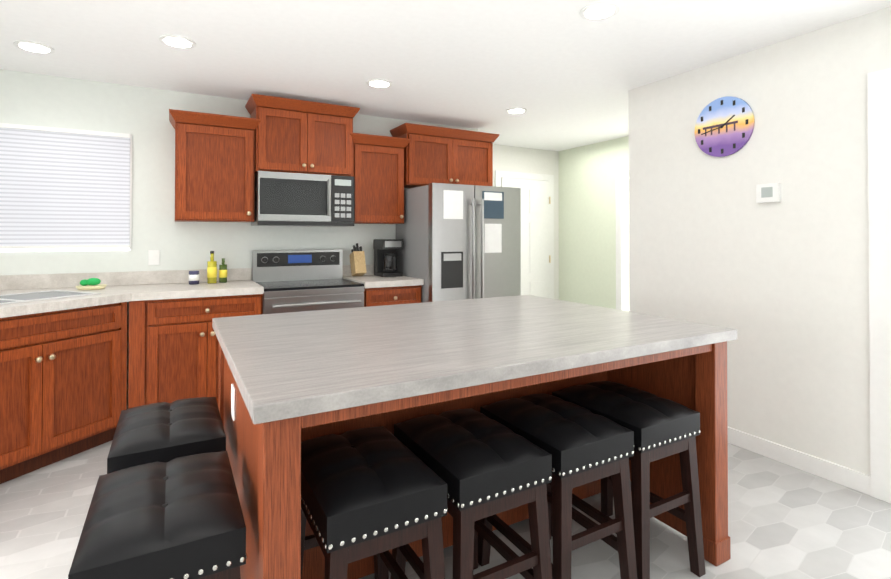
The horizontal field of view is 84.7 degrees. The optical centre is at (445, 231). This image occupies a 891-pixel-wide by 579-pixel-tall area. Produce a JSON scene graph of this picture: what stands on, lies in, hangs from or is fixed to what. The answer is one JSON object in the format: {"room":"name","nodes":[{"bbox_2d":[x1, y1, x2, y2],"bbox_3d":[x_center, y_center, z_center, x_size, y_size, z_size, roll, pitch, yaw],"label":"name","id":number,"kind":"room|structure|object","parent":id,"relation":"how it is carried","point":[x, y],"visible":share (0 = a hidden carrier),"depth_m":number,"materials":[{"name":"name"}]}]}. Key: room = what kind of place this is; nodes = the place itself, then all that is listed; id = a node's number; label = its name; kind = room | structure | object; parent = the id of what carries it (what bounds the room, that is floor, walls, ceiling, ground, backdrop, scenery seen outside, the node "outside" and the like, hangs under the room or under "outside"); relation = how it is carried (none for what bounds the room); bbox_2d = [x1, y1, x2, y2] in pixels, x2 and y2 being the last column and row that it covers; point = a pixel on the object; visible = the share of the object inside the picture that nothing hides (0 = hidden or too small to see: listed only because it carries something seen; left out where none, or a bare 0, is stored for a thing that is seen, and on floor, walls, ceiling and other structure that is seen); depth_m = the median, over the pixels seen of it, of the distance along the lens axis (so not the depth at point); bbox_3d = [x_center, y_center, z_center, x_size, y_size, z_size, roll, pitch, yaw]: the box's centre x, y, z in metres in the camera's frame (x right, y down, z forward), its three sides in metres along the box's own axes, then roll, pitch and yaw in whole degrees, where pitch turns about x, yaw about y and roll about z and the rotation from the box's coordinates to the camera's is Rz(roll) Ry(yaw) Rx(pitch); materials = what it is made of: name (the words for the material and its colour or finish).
{"room":"kitchen","nodes":[
{"label":"kitchen","id":0,"kind":"room"},
{"bbox_2d":[0,69,477,409],"bbox_3d":[-2.109,0.120,3.876,5.550,2.440,0.100,0,-1,-29],"label":"wall","id":1,"kind":"structure","parent":0,"point":[140,115],"depth_m":3.74,"materials":[{"name":"paint"}]},
{"bbox_2d":[0,123,131,251],"bbox_3d":[-2.925,-0.299,3.349,1.307,0.870,0.030,0,-1,-29],"label":"window blind","id":2,"kind":"object","parent":1,"relation":"attached to","point":[65,189],"visible":1,"depth_m":3.46,"materials":[{"name":"white plastic"}]},
{"bbox_2d":[148,250,159,264],"bbox_3d":[-2.232,0.197,3.742,0.075,0.115,0.010,0,-1,-29],"label":"outlet","id":3,"kind":"object","parent":1,"relation":"attached to","point":[153,257],"visible":1,"depth_m":3.74,"materials":[{"name":"white plastic"}]},
{"bbox_2d":[169,109,260,221],"bbox_3d":[-1.787,-0.476,3.789,0.623,0.792,0.367,0,-1,-29],"label":"upper cabinet","id":4,"kind":"object","parent":1,"relation":"attached to","point":[214,165],"visible":1,"depth_m":3.66,"materials":[{"name":"brown wood"}]},
{"bbox_2d":[245,94,359,176],"bbox_3d":[-1.196,-0.761,4.103,0.858,0.577,0.397,0,-1,-29],"label":"upper cabinet","id":5,"kind":"object","parent":1,"relation":"attached to","point":[299,136],"visible":1,"depth_m":3.95,"materials":[{"name":"brown wood"}]},
{"bbox_2d":[251,171,354,226],"bbox_3d":[-1.185,-0.258,4.079,0.765,0.420,0.443,0,-1,-29],"label":"microwave","id":6,"kind":"object","parent":5,"relation":"attached to","point":[297,199],"visible":1,"depth_m":3.90,"materials":[{"name":"silver metal"}]},
{"bbox_2d":[350,132,410,223],"bbox_3d":[-0.646,-0.456,4.424,0.565,0.762,0.367,0,-1,-29],"label":"upper cabinet","id":7,"kind":"object","parent":1,"relation":"attached to","point":[378,167],"visible":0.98,"depth_m":4.30,"materials":[{"name":"brown wood"}]},
{"bbox_2d":[390,123,498,187],"bbox_3d":[0.001,-0.700,4.786,1.025,0.547,0.367,0,-1,-29],"label":"upper cabinet","id":8,"kind":"object","parent":1,"relation":"attached to","point":[433,154],"visible":0.85,"depth_m":4.63,"materials":[{"name":"brown wood"}]},
{"bbox_2d":[0,440,890,578],"bbox_3d":[-0.024,1.373,1.946,7.530,0.100,6.900,0,-1,-29],"label":"floor","id":9,"kind":"structure","parent":0,"point":[785,521],"depth_m":2.17,"materials":[{"name":"tile"}]},
{"bbox_2d":[0,302,126,483],"bbox_3d":[-2.602,0.884,2.409,0.618,0.888,1.746,0,-1,21],"label":"base cabinet","id":10,"kind":"object","parent":9,"relation":"on","point":[63,384],"visible":0.94,"depth_m":2.08,"materials":[{"name":"brown wood"}]},
{"bbox_2d":[0,268,263,317],"bbox_3d":[-2.624,0.265,2.508,3.282,0.346,1.782,0,-1,-29],"label":"countertop","id":11,"kind":"structure","parent":10,"relation":"on","point":[20,295],"depth_m":3.35,"materials":[{"name":"stone"}]},
{"bbox_2d":[75,278,106,289],"bbox_3d":[-2.440,0.356,3.369,0.177,0.077,0.180,0,-1,-29],"label":"dish","id":12,"kind":"object","parent":11,"relation":"on","point":[91,284],"visible":1,"depth_m":3.34,"materials":[{"name":"beige ceramic"}]},
{"bbox_2d":[189,271,198,283],"bbox_3d":[-1.914,0.348,3.719,0.072,0.100,0.072,0,-1,-41],"label":"jar","id":13,"kind":"object","parent":11,"relation":"on","point":[193,275],"depth_m":3.69,"materials":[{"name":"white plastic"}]},
{"bbox_2d":[207,251,219,283],"bbox_3d":[-1.810,0.273,3.790,0.068,0.250,0.068,0,-1,-41],"label":"oil bottle","id":14,"kind":"object","parent":11,"relation":"on","point":[211,272],"depth_m":3.77,"materials":[{"name":"yellow glass"}]},
{"bbox_2d":[220,258,226,282],"bbox_3d":[-1.749,0.304,3.846,0.058,0.190,0.058,0,-1,-41],"label":"oil bottle","id":15,"kind":"object","parent":11,"relation":"on","point":[223,268],"depth_m":3.82,"materials":[{"name":"green glass"}]},
{"bbox_2d":[68,451,246,578],"bbox_3d":[-0.730,0.987,1.271,0.359,0.659,0.494,0,-1,-29],"label":"stool","id":16,"kind":"object","parent":9,"relation":"on","point":[180,518],"visible":1,"depth_m":1.14,"materials":[{"name":"black leather"}]},
{"bbox_2d":[107,397,225,473],"bbox_3d":[-1.010,0.992,1.790,0.359,0.659,0.494,0,-1,-29],"label":"stool","id":17,"kind":"object","parent":9,"relation":"on","point":[158,432],"visible":0.56,"depth_m":1.66,"materials":[{"name":"black leather"}]},
{"bbox_2d":[128,294,262,408],"bbox_3d":[-1.819,0.894,3.589,0.817,0.888,0.665,0,-1,-29],"label":"base cabinet","id":18,"kind":"object","parent":9,"relation":"on","point":[173,350],"visible":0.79,"depth_m":3.28,"materials":[{"name":"brown wood"}]},
{"bbox_2d":[252,249,363,313],"bbox_3d":[-1.115,0.749,3.953,0.757,1.185,0.713,0,-1,-29],"label":"range","id":19,"kind":"object","parent":9,"relation":"on","point":[298,280],"visible":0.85,"depth_m":4.03,"materials":[{"name":"silver metal"}]},
{"bbox_2d":[301,426,447,578],"bbox_3d":[-0.256,0.989,1.472,0.359,0.659,0.494,0,-1,-29],"label":"stool","id":20,"kind":"object","parent":9,"relation":"on","point":[378,493],"visible":0.81,"depth_m":1.33,"materials":[{"name":"black leather"}]},
{"bbox_2d":[363,285,420,306],"bbox_3d":[-0.565,0.900,4.287,0.518,0.888,0.665,0,-1,-29],"label":"base cabinet","id":21,"kind":"object","parent":9,"relation":"on","point":[381,296],"visible":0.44,"depth_m":4.03,"materials":[{"name":"brown wood"}]},
{"bbox_2d":[343,264,423,287],"bbox_3d":[-0.569,0.379,4.298,0.523,0.150,0.649,0,-1,-29],"label":"countertop","id":22,"kind":"structure","parent":21,"relation":"on","point":[369,279],"depth_m":4.12,"materials":[{"name":"stone"}]},
{"bbox_2d":[350,243,366,275],"bbox_3d":[-0.789,0.253,4.403,0.100,0.297,0.176,0,-1,-29],"label":"knife block","id":23,"kind":"object","parent":22,"relation":"on","point":[357,261],"visible":0.98,"depth_m":4.36,"materials":[{"name":"brown wood"}]},
{"bbox_2d":[373,239,402,276],"bbox_3d":[-0.518,0.237,4.471,0.200,0.335,0.265,0,-1,-29],"label":"coffee maker","id":24,"kind":"object","parent":22,"relation":"on","point":[385,262],"visible":1,"depth_m":4.41,"materials":[{"name":"black plastic"}]},
{"bbox_2d":[396,183,520,302],"bbox_3d":[0.117,0.474,4.543,0.908,1.745,0.833,0,-1,-29],"label":"fridge","id":25,"kind":"object","parent":9,"relation":"on","point":[461,242],"visible":0.62,"depth_m":4.22,"materials":[{"name":"silver metal"}]},
{"bbox_2d":[390,408,551,578],"bbox_3d":[0.072,0.991,1.654,0.359,0.659,0.494,0,-1,-29],"label":"stool","id":26,"kind":"object","parent":9,"relation":"on","point":[482,465],"visible":0.73,"depth_m":1.51,"materials":[{"name":"black leather"}]},
{"bbox_2d":[218,343,730,578],"bbox_3d":[0.055,0.881,2.105,1.800,0.887,1.288,0,-1,-29],"label":"kitchen island","id":27,"kind":"object","parent":9,"relation":"on","point":[265,462],"depth_m":1.88,"materials":[{"name":"brown wood"}]},
{"bbox_2d":[212,295,736,426],"bbox_3d":[0.055,0.416,2.109,1.836,0.042,1.330,0,-1,-29],"label":"island countertop","id":28,"kind":"structure","parent":27,"relation":"on","point":[290,365],"depth_m":1.68,"materials":[{"name":"grey stone"}]},
{"bbox_2d":[478,394,636,578],"bbox_3d":[0.400,0.992,1.836,0.359,0.659,0.494,0,-1,-29],"label":"stool","id":29,"kind":"object","parent":9,"relation":"on","point":[582,445],"visible":0.67,"depth_m":1.69,"materials":[{"name":"black leather"}]},
{"bbox_2d":[551,381,705,578],"bbox_3d":[0.728,0.994,2.018,0.359,0.659,0.494,0,-1,-29],"label":"stool","id":30,"kind":"object","parent":9,"relation":"on","point":[660,427],"visible":0.73,"depth_m":1.87,"materials":[{"name":"black leather"}]},
{"bbox_2d":[0,0,890,150],"bbox_3d":[-0.024,-1.166,1.969,7.530,0.100,6.900,0,-1,-29],"label":"ceiling","id":31,"kind":"structure","parent":0,"point":[565,74],"depth_m":2.97,"materials":[{"name":"paint"}]},
{"bbox_2d":[13,40,54,53],"bbox_3d":[-2.460,-1.102,2.925,0.189,0.011,0.189,0,-1,-38],"label":"recessed light","id":32,"kind":"object","parent":31,"relation":"in","point":[31,46],"depth_m":2.91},
{"bbox_2d":[159,34,195,48],"bbox_3d":[-1.557,-1.103,2.843,0.189,0.011,0.189,0,-1,-35],"label":"recessed light","id":33,"kind":"object","parent":31,"relation":"in","point":[176,41],"depth_m":2.83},
{"bbox_2d":[366,79,391,87],"bbox_3d":[-0.490,-1.096,3.620,0.189,0.011,0.189,0,-1,-38],"label":"recessed light","id":34,"kind":"object","parent":31,"relation":"in","point":[377,83],"depth_m":3.60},
{"bbox_2d":[506,108,526,113],"bbox_3d":[0.639,-1.089,4.408,0.189,0.011,0.189,0,-1,-38],"label":"recessed light","id":35,"kind":"object","parent":31,"relation":"in","point":[512,110],"depth_m":4.38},
{"bbox_2d":[580,2,618,19],"bbox_3d":[0.774,-1.107,2.458,0.189,0.011,0.189,0,-1,-38],"label":"recessed light","id":36,"kind":"object","parent":31,"relation":"in","point":[599,10],"depth_m":2.44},
{"bbox_2d":[493,144,558,299],"bbox_3d":[0.798,0.141,6.190,1.780,2.440,0.100,0,-1,-29],"label":"wall","id":37,"kind":"structure","parent":0,"point":[521,159],"depth_m":6.36,"materials":[{"name":"paint"}]},
{"bbox_2d":[495,170,553,298],"bbox_3d":[1.041,0.303,6.204,0.930,2.115,0.105,0,-1,-29],"label":"hall door","id":38,"kind":"structure","parent":37,"relation":"in","point":[537,234],"depth_m":6.29,"materials":[{"name":"white wood"}]},
{"bbox_2d":[559,136,628,310],"bbox_3d":[2.310,0.132,5.200,0.100,2.440,3.100,0,-1,-29],"label":"wall","id":39,"kind":"structure","parent":0,"point":[587,224],"depth_m":6.01,"materials":[{"name":"paint"}]},
{"bbox_2d":[615,162,628,309],"bbox_3d":[2.237,0.280,5.207,0.017,2.145,1.055,0,-1,-29],"label":"door frame","id":40,"kind":"structure","parent":39,"relation":"attached to","point":[620,167],"depth_m":5.62,"materials":[{"name":"white wood"}]},
{"bbox_2d":[628,6,890,475],"bbox_3d":[2.499,0.104,1.959,0.100,2.440,4.250,0,-1,-29],"label":"wall","id":41,"kind":"structure","parent":0,"point":[782,287],"depth_m":2.85,"materials":[{"name":"paint"}]},
{"bbox_2d":[694,96,754,156],"bbox_3d":[1.775,-0.671,3.131,0.030,0.380,0.380,0,-1,-29],"label":"wall clock","id":42,"kind":"object","parent":41,"relation":"attached to","point":[724,126],"visible":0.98,"depth_m":3.11,"materials":[{"name":"multicoloured plastic"}]},
{"bbox_2d":[756,183,780,202],"bbox_3d":[1.908,-0.228,2.889,0.028,0.110,0.125,0,-1,-29],"label":"thermostat","id":43,"kind":"object","parent":41,"relation":"attached to","point":[768,193],"visible":1,"depth_m":2.88,"materials":[{"name":"white plastic"}]},
{"bbox_2d":[728,427,870,495],"bbox_3d":[1.778,1.286,3.126,0.014,0.095,1.520,0,-1,-29],"label":"baseboard","id":44,"kind":"structure","parent":41,"relation":"attached to","point":[842,475],"depth_m":2.71,"materials":[{"name":"white wood"}]},
{"bbox_2d":[867,68,890,502],"bbox_3d":[2.699,0.255,1.551,0.095,2.130,2.145,0,-1,-29],"label":"door frame","id":45,"kind":"structure","parent":41,"relation":"attached to","point":[879,144],"depth_m":2.43,"materials":[{"name":"white paint"}]}
]}

